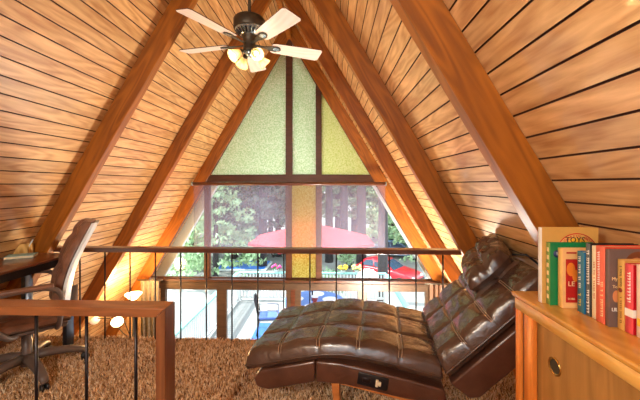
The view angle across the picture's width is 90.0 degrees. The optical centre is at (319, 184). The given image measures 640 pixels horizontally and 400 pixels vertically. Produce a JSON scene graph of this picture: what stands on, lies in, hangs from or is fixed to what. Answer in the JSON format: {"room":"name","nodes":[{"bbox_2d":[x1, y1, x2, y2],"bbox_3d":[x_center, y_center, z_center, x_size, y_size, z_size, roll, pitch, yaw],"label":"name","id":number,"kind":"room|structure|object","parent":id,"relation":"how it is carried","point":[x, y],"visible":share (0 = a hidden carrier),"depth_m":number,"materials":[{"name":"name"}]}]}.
{"room":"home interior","nodes":[
{"label":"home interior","id":0,"kind":"room"},
{"bbox_2d":[117,288,160,336],"bbox_3d":[-3.279,2.689,4.985,1.659,2.222,0.070,0,0,2],"label":"wall","id":1,"kind":"structure","parent":0,"point":[123,328],"depth_m":4.94,"materials":[{"name":"brown wood"}]},
{"bbox_2d":[161,288,220,338],"bbox_3d":[-1.979,2.679,4.920,0.945,2.202,0.090,0,0,2],"label":"door","id":2,"kind":"structure","parent":1,"relation":"in","point":[163,290],"depth_m":4.89,"materials":[{"name":"brown wood"}]},
{"bbox_2d":[159,282,427,290],"bbox_3d":[-0.346,1.532,4.858,4.312,0.093,0.130,0,0,2],"label":"trim","id":3,"kind":"structure","parent":1,"relation":"attached to","point":[185,285],"depth_m":4.79,"materials":[{"name":"brown wood"}]},
{"bbox_2d":[156,278,440,284],"bbox_3d":[-0.361,1.460,4.851,4.282,0.050,0.145,0,0,2],"label":"trim","id":4,"kind":"structure","parent":1,"relation":"attached to","point":[220,280],"depth_m":4.79,"materials":[{"name":"brown wood"}]},
{"bbox_2d":[0,0,286,336],"bbox_3d":[-2.479,0.596,2.063,3.836,6.409,7.150,0,0,2],"label":"wall","id":5,"kind":"structure","parent":0,"point":[64,63],"depth_m":2.46,"materials":[{"name":"brown wood"}]},
{"bbox_2d":[0,0,197,341],"bbox_3d":[-2.410,0.651,2.623,3.737,6.411,0.075,0,0,2],"label":"rafter","id":6,"kind":"object","parent":5,"relation":"attached to","point":[169,26],"visible":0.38,"depth_m":2.57,"materials":[{"name":"brown wood"}]},
{"bbox_2d":[276,0,290,38],"bbox_3d":[-0.574,-2.243,1.677,0.060,0.090,6.513,0,0,2],"label":"ridge beam","id":7,"kind":"structure","parent":6,"relation":"attached to","point":[280,4],"depth_m":4.04,"materials":[{"name":"brown wood"}]},
{"bbox_2d":[176,0,321,71],"bbox_3d":[-0.569,-1.617,2.548,1.166,1.365,1.147,0,0,2],"label":"ceiling fan","id":8,"kind":"object","parent":7,"relation":"hanging from","point":[250,26],"visible":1,"depth_m":2.44,"materials":[{"name":"bronze"},{"name":"frosted glass"},{"name":"wood"}]},
{"bbox_2d":[137,279,162,337],"bbox_3d":[-2.504,2.574,4.709,0.370,2.352,0.077,0,0,2],"label":"curtain","id":9,"kind":"object","parent":5,"relation":"hanging from","point":[147,285],"visible":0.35,"depth_m":4.71,"materials":[{"name":"beige fabric"}]},
{"bbox_2d":[61,0,271,336],"bbox_3d":[-2.369,0.651,3.786,3.737,6.411,0.075,0,0,2],"label":"rafter","id":10,"kind":"object","parent":5,"relation":"attached to","point":[225,65],"visible":0.75,"depth_m":3.73,"materials":[{"name":"brown wood"}]},
{"bbox_2d":[153,186,217,278],"bbox_3d":[-2.306,0.654,5.584,3.737,6.416,0.080,0,0,2],"label":"board","id":11,"kind":"object","parent":5,"relation":"attached to","point":[198,210],"visible":0.22,"depth_m":5.55,"materials":[{"name":"white paint"}]},
{"bbox_2d":[106,31,288,336],"bbox_3d":[-2.328,0.657,4.952,3.737,6.423,0.090,0,0,2],"label":"rafter","id":12,"kind":"object","parent":5,"relation":"attached to","point":[260,77],"visible":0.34,"depth_m":4.89,"materials":[{"name":"brown wood"}]},
{"bbox_2d":[204,181,209,277],"bbox_3d":[-1.730,0.691,4.930,0.078,1.488,0.082,0,0,2],"label":"trim","id":13,"kind":"structure","parent":5,"relation":"attached to","point":[206,188],"depth_m":4.89,"materials":[{"name":"brown wood"}]},
{"bbox_2d":[221,289,290,338],"bbox_3d":[-0.972,2.679,4.885,1.069,2.202,0.090,0,0,2],"label":"door","id":14,"kind":"structure","parent":5,"relation":"in","point":[223,291],"depth_m":4.89,"materials":[{"name":"brown wood"}]},
{"bbox_2d":[286,39,291,175],"bbox_3d":[-0.467,-1.167,4.886,0.091,2.061,0.082,0,0,2],"label":"trim","id":15,"kind":"structure","parent":5,"relation":"attached to","point":[289,42],"depth_m":4.84,"materials":[{"name":"brown wood"}]},
{"bbox_2d":[151,186,203,277],"bbox_3d":[-2.192,0.719,4.942,0.845,1.433,0.040,0,0,2],"label":"window","id":16,"kind":"structure","parent":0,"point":[152,276],"depth_m":4.93,"materials":[{"name":"brown wood"}]},
{"bbox_2d":[0,336,515,399],"bbox_3d":[-0.613,1.410,0.552,4.400,0.220,4.260,0,0,2],"label":"floor","id":17,"kind":"structure","parent":0,"point":[2,343],"depth_m":2.10,"materials":[{"name":"brown carpet"}]},
{"bbox_2d":[0,299,174,399],"bbox_3d":[-1.240,0.910,1.404,1.187,0.780,0.088,0,0,2],"label":"stair rail","id":18,"kind":"object","parent":17,"relation":"on","point":[164,311],"visible":1,"depth_m":1.37,"materials":[{"name":"brown wood"}]},
{"bbox_2d":[0,333,515,399],"bbox_3d":[-0.513,1.282,1.968,4.039,0.042,1.439,0,0,2],"label":"carpet","id":19,"kind":"object","parent":17,"relation":"on","point":[78,374],"visible":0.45,"depth_m":2.13,"materials":[{"name":"brown carpet"}]},
{"bbox_2d":[0,253,73,344],"bbox_3d":[-2.187,0.924,1.910,0.400,0.752,1.365,0,0,2],"label":"desk","id":20,"kind":"object","parent":19,"relation":"on","point":[23,268],"visible":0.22,"depth_m":2.31,"materials":[{"name":"brown wood"}]},
{"bbox_2d":[3,252,37,259],"bbox_3d":[-2.249,0.538,2.410,0.170,0.018,0.110,0,0,-28],"label":"notebook","id":21,"kind":"object","parent":20,"relation":"on","point":[23,255],"visible":1,"depth_m":2.38,"materials":[{"name":"paper"}]},
{"bbox_2d":[13,242,33,253],"bbox_3d":[-2.345,0.505,2.514,0.124,0.085,0.070,0,0,-12],"label":"pencil holder","id":22,"kind":"object","parent":20,"relation":"on","point":[22,248],"visible":0.55,"depth_m":2.49,"materials":[{"name":"brown wood"}]},
{"bbox_2d":[0,218,98,392],"bbox_3d":[-1.947,0.782,2.213,0.696,1.034,0.666,0,0,-39],"label":"office chair","id":23,"kind":"object","parent":19,"relation":"on","point":[12,327],"visible":0.79,"depth_m":2.15,"materials":[{"name":"leather"}]},
{"bbox_2d":[245,233,537,399],"bbox_3d":[0.440,0.808,1.946,1.614,0.985,0.697,0,0,11],"label":"chaise longue","id":24,"kind":"object","parent":19,"relation":"on","point":[468,330],"visible":0.97,"depth_m":1.70,"materials":[{"name":"brown leather"}]},
{"bbox_2d":[362,377,370,383],"bbox_3d":[0.239,1.006,1.643,0.043,0.030,0.004,0,0,11],"label":"socket","id":25,"kind":"object","parent":24,"relation":"attached to","point":[366,380],"depth_m":1.64,"materials":[{"name":"black plastic"}]},
{"bbox_2d":[422,256,537,375],"bbox_3d":[0.908,0.676,1.859,0.540,0.541,0.680,0,0,11],"label":"cushion","id":26,"kind":"object","parent":24,"relation":"on","point":[470,328],"depth_m":1.60,"materials":[{"name":"brown leather"}]},
{"bbox_2d":[461,233,511,290],"bbox_3d":[1.002,0.462,1.937,0.297,0.294,0.390,0,0,11],"label":"headrest pillow","id":27,"kind":"object","parent":24,"relation":"on","point":[484,264],"depth_m":1.80,"materials":[{"name":"brown leather"}]},
{"bbox_2d":[54,246,461,340],"bbox_3d":[-0.550,0.910,2.628,3.521,0.780,0.085,0,0,2],"label":"guard rail","id":28,"kind":"object","parent":17,"relation":"on","point":[131,249],"visible":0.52,"depth_m":2.60,"materials":[{"name":"brown wood"}]},
{"bbox_2d":[512,291,639,399],"bbox_3d":[0.888,0.850,0.473,0.386,0.900,1.454,0,0,2],"label":"cabinet","id":29,"kind":"object","parent":17,"relation":"on","point":[562,353],"visible":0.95,"depth_m":0.95,"materials":[{"name":"brown wood"}]},
{"bbox_2d":[550,359,558,373],"bbox_3d":[0.749,0.581,1.021,0.001,0.043,0.043,0,0,2],"label":"door handle","id":30,"kind":"object","parent":29,"relation":"on","point":[554,363],"depth_m":1.02,"materials":[{"name":"gold metal"}]},
{"bbox_2d":[538,227,597,302],"bbox_3d":[0.841,0.273,1.085,0.187,0.254,0.020,0,0,2],"label":"book","id":31,"kind":"object","parent":29,"relation":"on","point":[545,234],"visible":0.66,"depth_m":1.08,"materials":[{"name":"paper"}]},
{"bbox_2d":[546,242,592,304],"bbox_3d":[0.837,0.296,1.066,0.152,0.206,0.020,0,0,2],"label":"book","id":32,"kind":"object","parent":29,"relation":"on","point":[551,247],"visible":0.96,"depth_m":1.06,"materials":[{"name":"paper"},{"name":"green ink"}]},
{"bbox_2d":[558,247,585,307],"bbox_3d":[0.852,0.303,1.042,0.137,0.192,0.022,0,0,2],"label":"book","id":33,"kind":"object","parent":29,"relation":"on","point":[567,257],"visible":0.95,"depth_m":1.03,"materials":[{"name":"paper"}]},
{"bbox_2d":[567,263,576,281],"bbox_3d":[0.816,0.283,1.034,0.037,0.062,0.001,0,0,2],"label":"picture","id":34,"kind":"object","parent":33,"relation":"attached to","point":[571,267],"depth_m":1.03,"materials":[{"name":"orange"}]},
{"bbox_2d":[577,251,585,313],"bbox_3d":[0.879,0.304,0.997,0.132,0.190,0.027,0,0,2],"label":"book","id":35,"kind":"object","parent":29,"relation":"on","point":[581,255],"visible":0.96,"depth_m":1.00,"materials":[{"name":"paper"}]},
{"bbox_2d":[592,245,595,318],"bbox_3d":[0.887,0.291,0.951,0.142,0.217,0.017,0,0,2],"label":"book","id":36,"kind":"object","parent":29,"relation":"on","point":[593,246],"visible":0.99,"depth_m":0.95,"materials":[{"name":"paper"}]},
{"bbox_2d":[586,243,637,316],"bbox_3d":[0.885,0.289,0.972,0.142,0.220,0.016,0,0,2],"label":"book","id":37,"kind":"object","parent":29,"relation":"on","point":[588,245],"visible":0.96,"depth_m":0.97,"materials":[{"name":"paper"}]},
{"bbox_2d":[596,245,639,323],"bbox_3d":[0.884,0.289,0.925,0.147,0.221,0.030,0,0,2],"label":"book","id":38,"kind":"object","parent":29,"relation":"on","point":[600,249],"visible":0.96,"depth_m":0.93,"materials":[{"name":"paper"}]},
{"bbox_2d":[605,249,639,326],"bbox_3d":[0.886,0.291,0.900,0.152,0.217,0.015,0,0,2],"label":"book","id":39,"kind":"object","parent":29,"relation":"on","point":[612,256],"visible":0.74,"depth_m":0.90,"materials":[{"name":"paper"}]},
{"bbox_2d":[613,258,639,301],"bbox_3d":[0.868,0.265,0.895,0.097,0.132,0.001,0,0,2],"label":"picture","id":40,"kind":"object","parent":39,"relation":"attached to","point":[615,260],"depth_m":0.90,"materials":[{"name":"brown"}]},
{"bbox_2d":[627,252,639,258],"bbox_3d":[0.890,0.222,0.894,0.072,0.068,0.001,0,0,2],"label":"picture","id":41,"kind":"object","parent":39,"relation":"attached to","point":[630,255],"depth_m":0.89},
{"bbox_2d":[618,259,639,330],"bbox_3d":[0.895,0.303,0.881,0.132,0.192,0.020,0,0,2],"label":"book","id":42,"kind":"object","parent":29,"relation":"on","point":[621,262],"visible":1,"depth_m":0.88,"materials":[{"name":"paper"}]},
{"bbox_2d":[625,263,639,334],"bbox_3d":[0.889,0.306,0.857,0.122,0.186,0.024,0,0,2],"label":"book","id":43,"kind":"object","parent":29,"relation":"on","point":[630,268],"visible":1,"depth_m":0.85,"materials":[{"name":"paper"}]},
{"bbox_2d":[637,264,639,337],"bbox_3d":[0.897,0.304,0.827,0.132,0.190,0.026,0,0,2],"label":"book","id":44,"kind":"object","parent":29,"relation":"on","point":[638,265],"visible":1,"depth_m":0.84,"materials":[{"name":"paper"}]},
{"bbox_2d":[208,299,382,339],"bbox_3d":[-0.361,3.880,7.754,4.920,0.120,5.627,0,0,2],"label":"floor","id":45,"kind":"structure","parent":0,"point":[244,311],"depth_m":9.19,"materials":[{"name":"white"}]},
{"bbox_2d":[175,273,239,338],"bbox_3d":[-2.780,3.350,7.832,0.140,0.940,5.270,0,0,2],"label":"deck railing","id":46,"kind":"object","parent":45,"relation":"on","point":[194,325],"visible":0.38,"depth_m":7.68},
{"bbox_2d":[251,323,270,339],"bbox_3d":[-0.944,3.813,8.238,1.500,0.012,1.100,0,0,2],"label":"rug","id":47,"kind":"object","parent":45,"relation":"on","point":[262,326],"visible":0.14,"depth_m":8.40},
{"bbox_2d":[254,293,278,336],"bbox_3d":[-1.387,3.329,8.295,0.649,0.986,0.532,0,0,-6],"label":"patio chair","id":48,"kind":"object","parent":47,"relation":"on","point":[265,315],"visible":0.64,"depth_m":8.15,"materials":[{"name":"blue"}]},
{"bbox_2d":[259,310,278,319],"bbox_3d":[-1.312,3.385,8.302,0.500,0.070,0.480,0,0,-6],"label":"seat cushion","id":49,"kind":"object","parent":48,"relation":"on","point":[265,315],"depth_m":8.18,"materials":[{"name":"blue fabric"}]},
{"bbox_2d":[248,225,373,300],"bbox_3d":[-0.204,2.390,8.512,3.104,2.820,3.104,0,0,2],"label":"patio umbrella","id":50,"kind":"object","parent":47,"relation":"on","point":[331,236],"visible":0.44,"depth_m":7.80,"materials":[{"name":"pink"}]},
{"bbox_2d":[238,271,385,301],"bbox_3d":[-0.265,3.350,10.496,4.850,0.940,0.140,0,0,2],"label":"deck railing","id":51,"kind":"object","parent":45,"relation":"on","point":[240,272],"visible":0.41,"depth_m":10.47,"materials":[{"name":"white wood"}]},
{"bbox_2d":[271,264,281,271],"bbox_3d":[-1.431,2.750,10.538,0.336,0.259,0.252,0,0,2],"label":"flower pot","id":52,"kind":"object","parent":51,"relation":"on","point":[274,267],"visible":1,"depth_m":10.49,"materials":[{"name":"white paint"}]},
{"bbox_2d":[338,265,347,272],"bbox_3d":[0.750,2.750,10.455,0.318,0.258,0.240,0,0,-6],"label":"flower pot","id":53,"kind":"object","parent":51,"relation":"on","point":[343,268],"visible":1,"depth_m":10.41,"materials":[{"name":"white paint"}]},
{"bbox_2d":[352,264,361,272],"bbox_3d":[1.195,2.748,10.444,0.342,0.261,0.253,0,0,2],"label":"flower pot","id":54,"kind":"object","parent":51,"relation":"on","point":[354,268],"visible":1,"depth_m":10.38,"materials":[{"name":"white paint"}]},
{"bbox_2d":[285,291,342,306],"bbox_3d":[-0.154,3.456,8.511,1.640,0.743,1.640,0,0,2],"label":"patio table","id":55,"kind":"object","parent":45,"relation":"on","point":[305,294],"visible":0.14,"depth_m":8.81,"materials":[{"name":"blue"}]},
{"bbox_2d":[313,291,323,295],"bbox_3d":[-0.086,3.082,9.028,0.410,0.004,0.410,0,0,2],"label":"placemat","id":56,"kind":"object","parent":55,"relation":"on","point":[318,293],"visible":0.81,"depth_m":9.04,"materials":[{"name":"white"}]},
{"bbox_2d":[322,297,335,300],"bbox_3d":[0.269,3.082,8.596,0.410,0.004,0.410,0,0,2],"label":"placemat","id":57,"kind":"object","parent":55,"relation":"on","point":[324,298],"visible":0.82,"depth_m":8.64,"materials":[{"name":"white"}]},
{"bbox_3d":[-0.220,3.082,8.063,0.410,0.004,0.410,0,0,2],"label":"placemat","id":58,"kind":"object","parent":55,"relation":"on","visible":0},
{"bbox_2d":[311,295,317,302],"bbox_3d":[-0.131,2.962,8.190,0.176,0.245,0.176,0,0,2],"label":"lantern","id":59,"kind":"object","parent":58,"relation":"on","point":[314,297],"visible":0.78,"depth_m":8.13,"materials":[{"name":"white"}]},
{"bbox_2d":[385,274,410,308],"bbox_3d":[2.057,3.350,7.663,0.140,0.940,5.270,0,0,2],"label":"deck railing","id":60,"kind":"object","parent":45,"relation":"on","point":[396,298],"visible":0.17,"depth_m":8.71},
{"bbox_2d":[295,0,639,282],"bbox_3d":[1.354,0.596,1.929,3.836,6.409,7.150,0,0,2],"label":"wall","id":61,"kind":"structure","parent":0,"point":[567,72],"depth_m":1.12,"materials":[{"name":"brown wood"}]},
{"bbox_2d":[210,54,285,175],"bbox_3d":[-1.100,-1.133,4.904,1.176,1.995,0.040,0,0,2],"label":"window","id":62,"kind":"structure","parent":61,"relation":"in","point":[257,147],"depth_m":4.89,"materials":[{"name":"green glass"}]},
{"bbox_2d":[210,181,285,278],"bbox_3d":[-1.125,0.652,4.905,1.226,1.565,0.040,0,0,2],"label":"window","id":63,"kind":"structure","parent":61,"relation":"in","point":[210,181],"depth_m":4.88,"materials":[{"name":"brown wood"}]},
{"bbox_2d":[286,181,291,278],"bbox_3d":[-0.472,0.691,4.886,0.081,1.488,0.082,0,0,2],"label":"trim","id":64,"kind":"structure","parent":61,"relation":"attached to","point":[288,188],"depth_m":4.85,"materials":[{"name":"brown wood"}]},
{"bbox_2d":[207,175,373,180],"bbox_3d":[-0.461,-0.095,4.887,2.613,0.083,0.080,0,0,2],"label":"trim","id":65,"kind":"structure","parent":61,"relation":"attached to","point":[312,177],"depth_m":4.84,"materials":[{"name":"brown wood"}]},
{"bbox_2d":[291,290,294,305],"bbox_3d":[-0.407,2.689,4.885,0.061,2.222,0.080,0,0,2],"label":"trim","id":66,"kind":"structure","parent":61,"relation":"attached to","point":[292,291],"depth_m":4.84,"materials":[{"name":"brown wood"}]},
{"bbox_2d":[292,43,315,175],"bbox_3d":[-0.240,-1.143,4.874,0.363,2.014,0.040,0,0,2],"label":"window","id":67,"kind":"structure","parent":61,"relation":"in","point":[303,83],"depth_m":4.87,"materials":[{"name":"green glass"}]},
{"bbox_2d":[292,181,315,278],"bbox_3d":[-0.245,0.691,4.874,0.373,1.488,0.040,0,0,2],"label":"window","id":68,"kind":"structure","parent":61,"relation":"in","point":[303,197],"depth_m":4.87,"materials":[{"name":"orange glass"}]},
{"bbox_2d":[316,181,320,279],"bbox_3d":[-0.021,0.691,4.870,0.075,1.488,0.082,0,0,2],"label":"trim","id":69,"kind":"structure","parent":61,"relation":"attached to","point":[318,188],"depth_m":4.83,"materials":[{"name":"brown wood"}]},
{"bbox_2d":[316,84,320,174],"bbox_3d":[-0.021,-0.844,4.870,0.075,1.416,0.082,0,0,2],"label":"trim","id":70,"kind":"structure","parent":61,"relation":"attached to","point":[318,91],"depth_m":4.83,"materials":[{"name":"brown wood"}]},
{"bbox_2d":[295,290,361,305],"bbox_3d":[0.138,2.679,4.861,1.030,2.202,0.060,0,0,2],"label":"door","id":71,"kind":"structure","parent":61,"relation":"in","point":[297,292],"depth_m":4.85,"materials":[{"name":"brown wood"}]},
{"bbox_2d":[321,92,369,174],"bbox_3d":[0.391,-0.771,4.852,0.750,1.271,0.040,0,0,2],"label":"window","id":72,"kind":"structure","parent":61,"relation":"in","point":[339,156],"depth_m":4.85,"materials":[{"name":"yellow glass"}]},
{"bbox_2d":[283,0,460,282],"bbox_3d":[1.365,0.651,3.655,3.737,6.411,0.075,0,0,2],"label":"rafter","id":73,"kind":"object","parent":61,"relation":"attached to","point":[305,25],"visible":0.62,"depth_m":3.65,"materials":[{"name":"brown wood"}]},
{"bbox_2d":[321,181,431,279],"bbox_3d":[0.854,0.691,4.836,1.676,1.488,0.040,0,0,2],"label":"window","id":74,"kind":"structure","parent":61,"relation":"in","point":[321,181],"depth_m":4.83,"materials":[{"name":"brown wood"}]},
{"bbox_2d":[191,182,386,185],"bbox_3d":[-0.469,0.459,4.729,2.879,0.998,0.080,0,0,2],"label":"roller shade","id":75,"kind":"object","parent":74,"relation":"attached to","point":[192,183],"visible":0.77,"depth_m":4.70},
{"bbox_2d":[310,0,477,256],"bbox_3d":[1.324,0.651,2.493,3.737,6.411,0.075,0,0,2],"label":"rafter","id":76,"kind":"object","parent":61,"relation":"attached to","point":[329,12],"depth_m":2.48,"materials":[{"name":"brown wood"}]},
{"bbox_2d":[373,186,430,278],"bbox_3d":[1.428,0.654,5.453,3.737,6.416,0.080,0,0,2],"label":"board","id":77,"kind":"object","parent":61,"relation":"attached to","point":[374,187],"visible":0.1,"depth_m":5.42,"materials":[{"name":"white paint"}]},
{"bbox_2d":[425,283,449,301],"bbox_3d":[1.719,2.579,4.561,0.440,2.342,0.077,0,0,2],"label":"curtain","id":78,"kind":"object","parent":61,"relation":"hanging from","point":[434,289],"visible":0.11,"depth_m":4.56,"materials":[{"name":"beige fabric"}]},
{"bbox_2d":[390,0,579,246],"bbox_3d":[1.282,0.651,1.279,3.737,6.411,0.075,0,0,2],"label":"rafter","id":79,"kind":"object","parent":61,"relation":"attached to","point":[432,27],"depth_m":1.26,"materials":[{"name":"brown wood"}]},
{"bbox_3d":[-0.574,3.850,1.677,7.400,0.100,6.513,0,0,2],"label":"floor","id":80,"kind":"structure","parent":0,"visible":0},
{"bbox_2d":[89,316,133,337],"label":"floor lamp","id":81,"kind":"object","parent":80,"relation":"on","point":[117,322],"depth_m":4.28,"materials":[{"name":"white glass"}]},
{"bbox_2d":[124,291,141,300],"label":"floor lamp","id":82,"kind":"object","parent":80,"relation":"on","point":[135,294],"depth_m":4.30,"materials":[{"name":"white glass"}]},
{"bbox_2d":[290,25,447,282],"bbox_3d":[1.406,0.657,4.821,3.737,6.423,0.090,0,0,2],"label":"rafter","id":83,"kind":"object","parent":80,"relation":"on","point":[367,158],"visible":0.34,"depth_m":4.80,"materials":[{"name":"brown wood"}]},
{"bbox_3d":[2.411,2.689,4.786,1.549,2.222,0.070,0,0,2],"label":"wall","id":84,"kind":"structure","parent":0,"visible":0},
{"bbox_2d":[363,291,427,306],"bbox_3d":[1.145,2.679,4.825,0.985,2.202,0.060,0,0,2],"label":"door","id":85,"kind":"structure","parent":84,"relation":"in","point":[364,292],"depth_m":4.80,"materials":[{"name":"brown wood"}]},
{"label":"outside","id":86,"kind":"structure","parent":0,"visible":0},
{"bbox_2d":[167,202,426,327],"bbox_3d":[1.554,6.400,62.445,120.000,0.200,115.077,0,0,2],"label":"ground","id":87,"kind":"structure","parent":86,"point":[192,299],"depth_m":19.02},
{"bbox_2d":[189,198,231,245],"bbox_3d":[-10.396,-1.340,26.406,7.272,15.484,7.060,0,0,-44],"label":"pine tree","id":88,"kind":"object","parent":87,"relation":"on","point":[229,211],"visible":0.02,"depth_m":26.10,"materials":[{"name":"green plant"}]},
{"bbox_2d":[166,186,266,276],"bbox_3d":[-6.779,0.733,21.236,6.850,11.306,5.980,0,0,-38],"label":"leafy tree","id":89,"kind":"object","parent":87,"relation":"on","point":[188,262],"visible":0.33,"depth_m":21.03,"materials":[{"name":"green plant"}]},
{"bbox_2d":[201,186,272,258],"bbox_3d":[-7.326,-0.576,27.178,6.354,13.935,6.545,0,0,10],"label":"pine tree","id":90,"kind":"object","parent":87,"relation":"on","point":[235,255],"visible":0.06,"depth_m":25.98,"materials":[{"name":"green plant"}]},
{"bbox_2d":[219,260,271,270],"bbox_3d":[-5.778,6.210,24.517,3.800,0.180,2.700,0,0,2],"label":"swimming pool","id":91,"kind":"object","parent":87,"relation":"on","point":[244,267],"visible":0.52,"depth_m":23.60,"materials":[{"name":"blue liquid"}]},
{"bbox_2d":[218,186,284,266],"bbox_3d":[-4.289,-2.320,24.030,7.033,17.444,7.426,0,0,38],"label":"pine tree","id":92,"kind":"object","parent":87,"relation":"on","point":[264,192],"visible":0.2,"depth_m":23.14,"materials":[{"name":"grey plant"}]},
{"bbox_2d":[237,210,272,231],"bbox_3d":[-6.517,-2.715,41.344,8.581,18.271,8.331,0,0,-1],"label":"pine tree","id":93,"kind":"object","parent":87,"relation":"on","point":[270,228],"visible":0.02,"depth_m":40.98,"materials":[{"name":"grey plant"}]},
{"bbox_2d":[242,186,284,256],"bbox_3d":[-3.624,-1.340,28.004,7.272,15.484,7.060,0,0,42],"label":"pine tree","id":94,"kind":"object","parent":87,"relation":"on","point":[277,224],"visible":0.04,"depth_m":27.56,"materials":[{"name":"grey plant"}]},
{"bbox_2d":[325,186,332,262],"bbox_3d":[0.812,-2.276,25.964,6.122,17.336,6.638,0,0,10],"label":"pine tree","id":95,"kind":"object","parent":87,"relation":"on","point":[328,190],"visible":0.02,"depth_m":25.75,"materials":[{"name":"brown plant"}]},
{"bbox_2d":[322,266,342,292],"bbox_3d":[0.605,5.610,18.947,2.060,1.604,2.273,0,0,2],"label":"shrub","id":96,"kind":"object","parent":87,"relation":"on","point":[329,269],"visible":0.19,"depth_m":19.09,"materials":[{"name":"green plant"}]},
{"bbox_2d":[340,186,348,259],"bbox_3d":[2.110,-2.752,26.968,6.463,18.299,7.007,0,0,-30],"label":"pine tree","id":97,"kind":"object","parent":87,"relation":"on","point":[343,189],"visible":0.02,"depth_m":26.69,"materials":[{"name":"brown plant"}]},
{"bbox_2d":[335,254,355,268],"bbox_3d":[2.214,5.625,23.890,2.244,1.419,2.107,0,0,2],"label":"shrub","id":98,"kind":"object","parent":87,"relation":"on","point":[351,257],"visible":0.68,"depth_m":23.67,"materials":[{"name":"green plant"}]},
{"bbox_2d":[322,186,371,228],"bbox_3d":[2.023,-2.715,37.120,8.331,18.271,8.581,0,0,-23],"label":"pine tree","id":99,"kind":"object","parent":87,"relation":"on","point":[336,190],"visible":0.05,"depth_m":35.18,"materials":[{"name":"green plant"}]},
{"bbox_2d":[333,186,366,232],"bbox_3d":[4.642,-4.561,41.778,8.861,21.980,9.357,0,0,-4],"label":"pine tree","id":100,"kind":"object","parent":87,"relation":"on","point":[353,222],"visible":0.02,"depth_m":41.49,"materials":[{"name":"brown plant"}]},
{"bbox_2d":[333,186,387,300],"bbox_3d":[3.285,-0.847,17.083,5.102,14.447,5.532,0,0,-22],"label":"pine tree","id":101,"kind":"object","parent":87,"relation":"on","point":[382,212],"visible":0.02,"depth_m":16.87,"materials":[{"name":"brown plant"}]},
{"bbox_2d":[356,186,365,263],"bbox_3d":[2.910,-2.752,22.964,6.463,18.299,7.007,0,0,35],"label":"pine tree","id":102,"kind":"object","parent":87,"relation":"on","point":[361,190],"visible":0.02,"depth_m":22.61,"materials":[{"name":"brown plant"}]},
{"bbox_2d":[348,186,388,237],"bbox_3d":[6.441,-2.104,37.639,7.766,17.032,7.999,0,0,-38],"label":"pine tree","id":103,"kind":"object","parent":87,"relation":"on","point":[373,200],"visible":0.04,"depth_m":37.05,"materials":[{"name":"green plant"}]},
{"bbox_2d":[366,186,401,238],"bbox_3d":[8.065,-0.904,32.735,8.138,14.632,7.962,0,0,29],"label":"leafy tree","id":104,"kind":"object","parent":87,"relation":"on","point":[373,212],"visible":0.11,"depth_m":32.73,"materials":[{"name":"green plant"}]},
{"bbox_2d":[353,255,424,278],"bbox_3d":[4.412,5.561,20.849,4.310,1.478,1.824,0,0,40],"label":"car","id":105,"kind":"object","parent":87,"relation":"on","point":[370,264],"visible":0.52,"depth_m":20.45,"materials":[{"name":"red paint"}]},
{"bbox_2d":[373,239,414,259],"bbox_3d":[6.759,5.561,27.777,4.310,1.478,1.824,0,0,14],"label":"car","id":106,"kind":"object","parent":87,"relation":"on","point":[390,245],"visible":0.1,"depth_m":27.13,"materials":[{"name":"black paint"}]},
{"bbox_2d":[375,213,414,262],"bbox_3d":[8.255,-0.249,26.540,7.036,13.302,8.060,0,0,-37],"label":"leafy tree","id":107,"kind":"object","parent":87,"relation":"on","point":[398,238],"visible":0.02,"depth_m":26.27,"materials":[{"name":"green plant"}]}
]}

